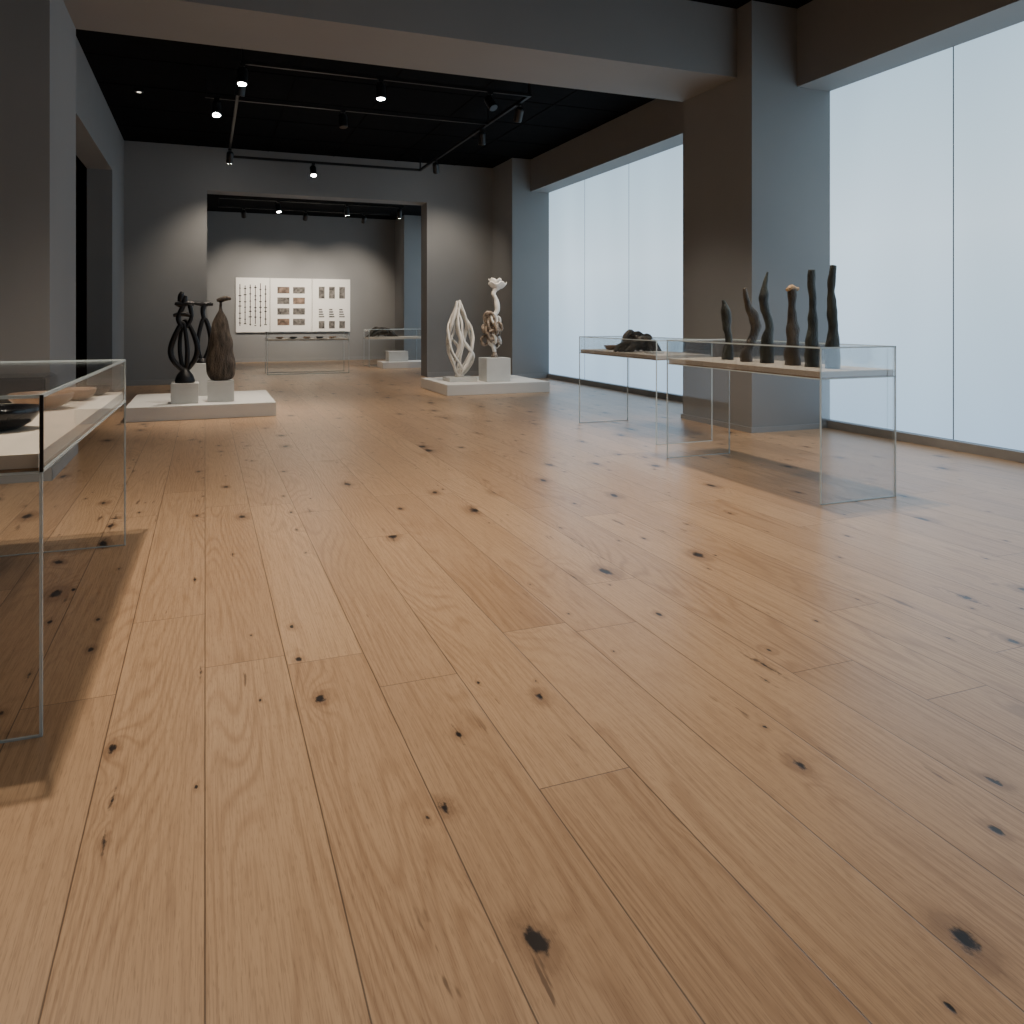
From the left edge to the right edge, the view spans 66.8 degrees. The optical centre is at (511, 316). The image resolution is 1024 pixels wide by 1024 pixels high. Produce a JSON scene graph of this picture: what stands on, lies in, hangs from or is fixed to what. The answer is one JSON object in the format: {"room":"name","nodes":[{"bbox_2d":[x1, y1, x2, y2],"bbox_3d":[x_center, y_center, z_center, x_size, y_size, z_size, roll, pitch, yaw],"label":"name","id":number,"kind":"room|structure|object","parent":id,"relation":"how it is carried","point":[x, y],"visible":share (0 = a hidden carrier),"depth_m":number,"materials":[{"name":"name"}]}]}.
{"room":"museum","nodes":[
{"label":"museum","id":0,"kind":"room"},
{"bbox_2d":[76,155,86,386],"bbox_3d":[-6.975,-1.065,10.441,1.710,4.730,8.050,0,0,-22],"label":"wall","id":1,"kind":"structure","parent":0,"point":[81,170],"depth_m":14.02,"materials":[{"name":"black paint"}]},
{"bbox_2d":[76,37,123,391],"bbox_3d":[-6.045,-1.065,10.917,0.370,4.730,7.850,0,0,-22],"label":"wall","id":2,"kind":"structure","parent":0,"point":[99,140],"depth_m":12.70,"materials":[{"name":"grey paint"}]},
{"bbox_2d":[0,381,123,483],"bbox_3d":[-6.027,1.250,10.166,1.470,0.100,9.200,0,0,-22],"label":"baseboard","id":3,"kind":"structure","parent":2,"relation":"attached to","point":[56,468],"depth_m":6.16,"materials":[{"name":"grey paint"}]},
{"bbox_2d":[207,211,394,358],"bbox_3d":[-6.255,-0.950,23.013,8.900,4.500,0.200,0,0,-22],"label":"wall","id":4,"kind":"structure","parent":0,"point":[257,245],"depth_m":22.97,"materials":[{"name":"grey paint"}]},
{"bbox_2d":[236,277,269,331],"bbox_3d":[-7.474,-0.345,22.384,0.922,1.570,0.068,0,0,-22],"label":"board","id":5,"kind":"object","parent":4,"relation":"attached to","point":[243,282],"visible":0.86,"depth_m":22.35,"materials":[{"name":"paper"}]},
{"bbox_2d":[238,283,266,326],"bbox_3d":[-7.463,-0.344,22.349,0.785,1.264,0.006,0,0,-22],"label":"calligraphy","id":6,"kind":"object","parent":5,"relation":"attached to","point":[255,287],"visible":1,"depth_m":22.36,"materials":[{"name":"black"}]},
{"bbox_2d":[270,278,311,331],"bbox_3d":[-6.482,-0.345,22.776,1.174,1.570,0.068,0,0,-22],"label":"board","id":7,"kind":"object","parent":4,"relation":"attached to","point":[274,282],"visible":0.64,"depth_m":22.74,"materials":[{"name":"paper"}]},
{"bbox_2d":[277,287,304,324],"bbox_3d":[-6.469,-0.320,22.741,0.780,1.120,0.008,0,0,-22],"label":"photographs","id":8,"kind":"object","parent":7,"relation":"attached to","point":[279,289],"visible":1,"depth_m":22.68},
{"bbox_2d":[277,297,304,324],"bbox_3d":[-6.474,-0.174,22.739,0.765,0.791,0.008,0,0,-22],"label":"photographs","id":9,"kind":"object","parent":7,"relation":"attached to","point":[285,300],"depth_m":22.71},
{"bbox_2d":[293,287,304,293],"bbox_3d":[-6.264,-0.780,22.822,0.314,0.180,0.008,0,0,-22],"label":"photographs","id":10,"kind":"object","parent":7,"relation":"attached to","point":[297,290],"depth_m":22.83},
{"bbox_2d":[235,356,385,361],"bbox_3d":[-6.891,1.250,22.637,7.040,0.100,0.030,0,0,-22],"label":"baseboard","id":11,"kind":"structure","parent":4,"relation":"attached to","point":[362,357],"depth_m":23.00,"materials":[{"name":"grey paint"}]},
{"bbox_2d":[312,279,349,331],"bbox_3d":[-5.405,-0.345,23.203,1.108,1.570,0.068,0,0,-22],"label":"board","id":12,"kind":"object","parent":4,"relation":"attached to","point":[318,303],"visible":0.79,"depth_m":23.16,"materials":[{"name":"paper"}]},
{"bbox_2d":[319,287,344,298],"bbox_3d":[-5.374,-0.718,23.174,0.735,0.336,0.008,0,0,-22],"label":"photographs","id":13,"kind":"object","parent":12,"relation":"attached to","point":[321,289],"depth_m":23.17},
{"bbox_2d":[319,309,344,327],"bbox_3d":[-5.374,0.045,23.174,0.735,0.540,0.008,0,0,-22],"label":"photographs","id":14,"kind":"object","parent":12,"relation":"attached to","point":[321,323],"depth_m":23.16},
{"bbox_2d":[124,140,492,380],"bbox_3d":[-3.619,-1.065,16.366,8.890,4.730,0.500,0,0,-22],"label":"wall","id":15,"kind":"structure","parent":0,"point":[167,187],"depth_m":15.50,"materials":[{"name":"grey paint"}]},
{"bbox_2d":[126,371,478,385],"bbox_3d":[-3.875,1.250,15.980,7.390,0.100,0.030,0,0,-22],"label":"baseboard","id":16,"kind":"structure","parent":15,"relation":"attached to","point":[469,373],"depth_m":14.89,"materials":[{"name":"grey paint"}]},
{"bbox_2d":[207,194,420,219],"bbox_3d":[-4.967,-3.050,19.758,8.900,0.100,6.800,0,0,-22],"label":"ceiling","id":17,"kind":"structure","parent":0,"point":[213,200],"depth_m":21.26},
{"bbox_2d":[218,196,402,223],"bbox_3d":[-4.995,-2.728,19.285,4.300,0.543,1.703,0,0,-22],"label":"track lighting","id":18,"kind":"object","parent":17,"relation":"hanging from","point":[277,208],"visible":0.98,"depth_m":19.24,"materials":[{"name":"black metal"}]},
{"bbox_2d":[76,29,654,167],"bbox_3d":[-2.879,-3.380,12.169,10.600,0.100,7.850,0,0,-22],"label":"ceiling","id":19,"kind":"structure","parent":0,"point":[107,69],"depth_m":12.22,"materials":[{"name":"black paint"}]},
{"bbox_2d":[84,43,626,165],"bbox_3d":[-2.237,-3.325,12.423,7.820,0.009,7.850,0,0,-22],"label":"grid","id":20,"kind":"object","parent":19,"relation":"attached to","point":[195,65],"depth_m":12.44,"materials":[{"name":"black metal"}]},
{"bbox_2d":[205,49,531,176],"bbox_3d":[-2.740,-3.058,12.722,4.264,0.544,6.090,0,0,-22],"label":"track lighting","id":21,"kind":"object","parent":19,"relation":"hanging from","point":[242,72],"visible":1,"depth_m":11.07,"materials":[{"name":"black metal"}]},
{"bbox_2d":[0,359,1023,1023],"bbox_3d":[-1.948,1.360,10.360,11.200,0.120,27.100,0,0,-22],"label":"floor","id":22,"kind":"structure","parent":0,"point":[385,698],"depth_m":2.48,"materials":[{"name":"brown wood"}]},
{"bbox_2d":[0,0,75,467],"bbox_3d":[-4.697,-1.175,6.503,1.650,4.950,1.350,0,0,-22],"label":"column","id":23,"kind":"structure","parent":22,"relation":"on","point":[38,37],"depth_m":6.14,"materials":[{"name":"grey paint"}]},
{"bbox_2d":[0,359,125,743],"bbox_3d":[-2.181,0.770,3.281,0.761,1.060,2.156,0,0,-20],"label":"glass display case","id":24,"kind":"object","parent":22,"relation":"on","point":[27,449],"visible":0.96,"depth_m":2.78,"materials":[{"name":"clear glass"}]},
{"bbox_2d":[0,404,38,430],"bbox_3d":[-1.928,0.382,2.916,0.272,0.085,0.249,0,0,-22],"label":"bowl","id":25,"kind":"object","parent":24,"relation":"on","point":[12,416],"visible":0.95,"depth_m":2.88,"materials":[{"name":"black ceramic"}]},
{"bbox_2d":[0,373,56,402],"bbox_3d":[-2.534,0.362,3.971,0.310,0.124,0.350,0,0,-22],"label":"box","id":26,"kind":"object","parent":24,"relation":"on","point":[23,382],"visible":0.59,"depth_m":3.85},
{"bbox_2d":[8,390,73,409],"bbox_3d":[-2.167,0.387,3.574,0.266,0.075,0.230,0,0,-22],"label":"clay bowl","id":27,"kind":"object","parent":24,"relation":"on","point":[59,398],"visible":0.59,"depth_m":3.53,"materials":[{"name":"brown ceramic"}]},
{"bbox_2d":[62,387,96,400],"bbox_3d":[-2.213,0.394,3.964,0.161,0.060,0.161,0,0,-22],"label":"clay bowl","id":28,"kind":"object","parent":24,"relation":"on","point":[80,393],"visible":0.83,"depth_m":3.93,"materials":[{"name":"beige ceramic"}]},
{"bbox_2d":[82,385,109,395],"bbox_3d":[-2.259,0.399,4.214,0.140,0.050,0.140,0,0,-22],"label":"bowl","id":29,"kind":"object","parent":24,"relation":"on","point":[101,389],"visible":0.67,"depth_m":4.19,"materials":[{"name":"brown wood"}]},
{"bbox_2d":[126,390,275,422],"bbox_3d":[-4.267,1.210,10.717,1.790,0.180,1.830,0,0,-22],"label":"plinth","id":30,"kind":"object","parent":22,"relation":"on","point":[256,403],"visible":0.78,"depth_m":9.97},
{"bbox_2d":[171,381,198,403],"bbox_3d":[-4.284,0.990,10.162,0.330,0.259,0.330,0,0,-22],"label":"pedestal","id":31,"kind":"object","parent":30,"relation":"on","point":[181,393],"visible":0.97,"depth_m":10.01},
{"bbox_2d":[168,291,199,382],"bbox_3d":[-4.294,0.261,10.168,0.361,1.196,0.250,0,0,13],"label":"sculpture","id":32,"kind":"object","parent":31,"relation":"on","point":[184,375],"visible":1,"depth_m":10.13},
{"bbox_2d":[190,363,210,395],"bbox_3d":[-4.450,0.889,11.166,0.340,0.459,0.340,0,0,-22],"label":"pedestal","id":33,"kind":"object","parent":30,"relation":"on","point":[198,370],"visible":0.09,"depth_m":11.00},
{"bbox_2d":[194,302,212,362],"bbox_3d":[-4.440,0.218,11.166,0.245,0.882,0.174,0,0,8],"label":"figure sculpture","id":34,"kind":"object","parent":33,"relation":"on","point":[203,305],"visible":0.82,"depth_m":11.14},
{"bbox_2d":[207,379,233,401],"bbox_3d":[-3.908,0.985,10.407,0.330,0.269,0.330,0,0,-22],"label":"pedestal","id":35,"kind":"object","parent":30,"relation":"on","point":[217,391],"visible":0.98,"depth_m":10.25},
{"bbox_2d":[206,296,235,380],"bbox_3d":[-3.906,0.283,10.406,0.374,1.133,0.237,0,0,-22],"label":"sculpture","id":36,"kind":"object","parent":35,"relation":"on","point":[220,359],"visible":1,"depth_m":10.33,"materials":[{"name":"brown wood"}]},
{"bbox_2d":[265,331,348,374],"bbox_3d":[-4.769,0.819,18.062,1.823,0.962,0.703,0,0,-22],"label":"glass display case","id":37,"kind":"object","parent":22,"relation":"on","point":[267,338],"visible":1,"depth_m":17.90,"materials":[{"name":"clear glass"}]},
{"bbox_2d":[364,329,420,365],"bbox_3d":[-3.158,0.809,20.689,1.453,0.982,0.703,0,0,-22],"label":"glass display case","id":38,"kind":"object","parent":22,"relation":"on","point":[416,337],"visible":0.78,"depth_m":20.46,"materials":[{"name":"clear glass"}]},
{"bbox_2d":[366,326,397,336],"bbox_3d":[-3.456,0.384,20.584,0.851,0.268,0.327,0,0,-22],"label":"driftwood sculpture","id":39,"kind":"object","parent":38,"relation":"on","point":[372,333],"visible":0.97,"depth_m":20.48,"materials":[{"name":"brown wood"}]},
{"bbox_2d":[377,360,420,368],"bbox_3d":[-2.770,1.220,20.036,1.290,0.160,0.700,0,0,-22],"label":"plinth","id":40,"kind":"object","parent":22,"relation":"on","point":[410,363],"visible":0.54,"depth_m":19.69,"materials":[{"name":"white paint"}]},
{"bbox_2d":[386,351,407,361],"bbox_3d":[-2.970,1.010,20.011,0.500,0.259,0.400,0,0,-22],"label":"pedestal","id":41,"kind":"object","parent":40,"relation":"on","point":[391,356],"visible":1,"depth_m":19.82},
{"bbox_2d":[395,215,420,359],"bbox_3d":[-2.626,-0.900,23.695,1.650,4.400,1.200,0,0,-22],"label":"column","id":42,"kind":"structure","parent":22,"relation":"on","point":[408,227],"depth_m":22.96,"materials":[{"name":"grey paint"}]},
{"bbox_2d":[421,375,549,395],"bbox_3d":[-0.509,1.210,13.860,1.850,0.180,1.650,0,0,-22],"label":"plinth","id":43,"kind":"object","parent":22,"relation":"on","point":[518,384],"visible":0.96,"depth_m":13.19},
{"bbox_2d":[442,376,476,381],"bbox_3d":[-0.916,1.085,13.597,0.500,0.069,0.440,0,0,-22],"label":"pedestal","id":44,"kind":"object","parent":43,"relation":"on","point":[444,378],"visible":0.98,"depth_m":13.44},
{"bbox_2d":[446,300,474,376],"bbox_3d":[-0.909,0.376,13.601,0.509,1.345,0.418,0,0,-19],"label":"sculpture","id":45,"kind":"object","parent":44,"relation":"on","point":[454,322],"visible":1,"depth_m":13.52,"materials":[{"name":"ceramic"}]},
{"bbox_2d":[479,357,510,381],"bbox_3d":[-0.307,0.914,13.606,0.440,0.409,0.430,0,0,-22],"label":"pedestal","id":46,"kind":"object","parent":43,"relation":"on","point":[498,369],"visible":1,"depth_m":13.43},
{"bbox_2d":[480,278,506,357],"bbox_3d":[-0.336,0.010,13.597,0.457,1.398,0.350,0,0,11],"label":"sculpture","id":47,"kind":"object","parent":46,"relation":"on","point":[490,327],"visible":1,"depth_m":13.55,"materials":[{"name":"white ceramic"}]},
{"bbox_2d":[493,158,549,373],"bbox_3d":[0.306,-1.065,17.005,1.120,4.730,1.200,0,0,-22],"label":"column","id":48,"kind":"structure","parent":22,"relation":"on","point":[520,215],"depth_m":16.42,"materials":[{"name":"grey paint"}]},
{"bbox_2d":[547,374,682,401],"bbox_3d":[2.052,1.255,13.475,0.170,0.090,6.648,0,0,-22],"label":"sill","id":49,"kind":"structure","parent":22,"relation":"on","point":[675,397],"depth_m":13.65,"materials":[{"name":"black metal"}]},
{"bbox_2d":[549,180,584,378],"bbox_3d":[1.114,-0.725,15.776,0.040,3.849,1.668,0,0,-22],"label":"pane","id":50,"kind":"object","parent":49,"relation":"on","point":[566,204],"visible":1,"depth_m":15.70,"materials":[{"name":"white glass"}]},
{"bbox_2d":[585,164,628,385],"bbox_3d":[1.732,-0.725,14.214,0.040,3.849,1.668,0,0,-22],"label":"pane","id":51,"kind":"object","parent":49,"relation":"on","point":[607,193],"visible":1,"depth_m":14.21,"materials":[{"name":"white glass"}]},
{"bbox_2d":[629,145,682,394],"bbox_3d":[2.350,-0.725,12.652,0.040,3.849,1.668,0,0,-22],"label":"pane","id":52,"kind":"object","parent":49,"relation":"on","point":[655,181],"visible":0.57,"depth_m":12.58,"materials":[{"name":"white glass"}]},
{"bbox_2d":[579,336,711,444],"bbox_3d":[1.463,0.768,8.833,0.683,1.064,1.753,0,0,-22],"label":"glass display case","id":53,"kind":"object","parent":22,"relation":"on","point":[640,354],"visible":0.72,"depth_m":8.40,"materials":[{"name":"clear glass"}]},
{"bbox_2d":[604,345,615,349],"bbox_3d":[1.200,0.366,9.344,0.209,0.055,0.135,0,0,-22],"label":"dish","id":54,"kind":"object","parent":53,"relation":"on","point":[608,347],"visible":0.73,"depth_m":9.29,"materials":[{"name":"brown wood"}]},
{"bbox_2d":[613,329,661,351],"bbox_3d":[1.437,0.267,8.875,0.638,0.252,0.317,0,0,-18],"label":"driftwood sculpture","id":55,"kind":"object","parent":53,"relation":"on","point":[625,345],"visible":0.93,"depth_m":8.79,"materials":[{"name":"brown wood"}]},
{"bbox_2d":[644,351,663,353],"bbox_3d":[1.542,0.385,8.428,0.170,0.019,0.140,0,0,-22],"label":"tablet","id":56,"kind":"object","parent":53,"relation":"on","point":[649,352],"visible":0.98,"depth_m":8.39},
{"bbox_2d":[683,0,830,427],"bbox_3d":[3.091,-1.175,9.584,1.400,4.950,1.350,0,0,-22],"label":"column","id":57,"kind":"structure","parent":22,"relation":"on","point":[756,143],"depth_m":8.97,"materials":[{"name":"grey paint"}]},
{"bbox_2d":[511,373,827,432],"bbox_3d":[1.494,1.250,13.146,1.090,0.100,9.190,0,0,-22],"label":"baseboard","id":58,"kind":"structure","parent":57,"relation":"attached to","point":[542,375],"depth_m":8.99,"materials":[{"name":"grey paint"}]},
{"bbox_2d":[667,339,895,504],"bbox_3d":[2.103,0.754,6.381,0.698,1.092,1.923,0,0,-22],"label":"glass display case","id":59,"kind":"object","parent":22,"relation":"on","point":[778,368],"visible":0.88,"depth_m":5.73,"materials":[{"name":"clear glass"}]},
{"bbox_2d":[721,300,733,359],"bbox_3d":[1.905,0.113,6.872,0.123,0.533,0.088,0,0,-22],"label":"sculpture","id":60,"kind":"object","parent":59,"relation":"on","point":[727,352],"visible":0.96,"depth_m":6.84,"materials":[{"name":"black wood"}]},
{"bbox_2d":[740,288,761,361],"bbox_3d":[2.027,0.066,6.590,0.213,0.627,0.094,0,0,-22],"label":"sculpture","id":61,"kind":"object","parent":59,"relation":"on","point":[753,315],"visible":0.98,"depth_m":6.56,"materials":[{"name":"brown wood"}]},
{"bbox_2d":[759,272,773,362],"bbox_3d":[2.093,0.003,6.387,0.132,0.751,0.108,0,0,7],"label":"sculpture","id":62,"kind":"object","parent":59,"relation":"on","point":[766,353],"visible":0.98,"depth_m":6.36,"materials":[{"name":"black wood"}]},
{"bbox_2d":[783,285,800,365],"bbox_3d":[2.204,0.062,6.109,0.140,0.635,0.124,0,0,-22],"label":"sculpture","id":63,"kind":"object","parent":59,"relation":"on","point":[791,355],"visible":0.98,"depth_m":6.08,"materials":[{"name":"brown wood"}]},
{"bbox_2d":[804,270,819,366],"bbox_3d":[2.286,0.009,5.913,0.132,0.739,0.114,0,0,-22],"label":"sculpture","id":64,"kind":"object","parent":59,"relation":"on","point":[811,355],"visible":0.98,"depth_m":5.89,"materials":[{"name":"black wood"}]},
{"bbox_2d":[824,265,840,368],"bbox_3d":[2.360,-0.003,5.716,0.131,0.763,0.106,0,0,-22],"label":"sculpture","id":65,"kind":"object","parent":59,"relation":"on","point":[832,357],"visible":0.99,"depth_m":5.69,"materials":[{"name":"black wood"}]},
{"bbox_2d":[827,420,1023,462],"bbox_3d":[5.628,1.255,4.436,0.170,0.090,10.088,0,0,-22],"label":"sill","id":66,"kind":"structure","parent":22,"relation":"on","point":[945,443],"depth_m":7.78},
{"bbox_2d":[830,47,952,438],"bbox_3d":[4.046,-0.725,8.365,0.040,3.849,1.608,0,0,-22],"label":"pane","id":67,"kind":"object","parent":66,"relation":"on","point":[891,131],"visible":1,"depth_m":8.26,"materials":[{"name":"white glass"}]},
{"bbox_2d":[953,47,953,438],"bbox_3d":[4.353,-0.725,7.615,0.061,3.849,0.012,0,0,-22],"label":"mullion","id":68,"kind":"object","parent":66,"relation":"on","point":[953,47],"visible":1,"depth_m":7.60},
{"bbox_2d":[954,21,1023,450],"bbox_3d":[4.653,-0.725,6.831,0.040,3.849,1.668,0,0,-22],"label":"pane","id":69,"kind":"object","parent":66,"relation":"on","point":[989,68],"visible":1,"depth_m":7.25,"materials":[{"name":"white glass"}]},
{"bbox_2d":[690,0,812,8],"bbox_3d":[1.197,-3.600,2.818,9.900,0.100,10.360,0,0,-22],"label":"ceiling","id":70,"kind":"structure","parent":0,"point":[736,4],"depth_m":8.76,"materials":[{"name":"black paint"}]},
{"bbox_2d":[63,0,736,101],"bbox_3d":[-0.793,-3.205,8.188,6.850,0.890,1.090,0,0,-22],"label":"ceiling beam","id":71,"kind":"structure","parent":70,"relation":"attached to","point":[674,50],"depth_m":8.06,"materials":[{"name":"grey paint"}]},
{"bbox_2d":[531,0,1023,192],"bbox_3d":[2.680,-3.100,11.492,0.760,1.100,25.400,0,0,-22],"label":"ceiling beam","id":72,"kind":"structure","parent":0,"point":[840,43],"depth_m":8.44,"materials":[{"name":"grey paint"}]}
]}

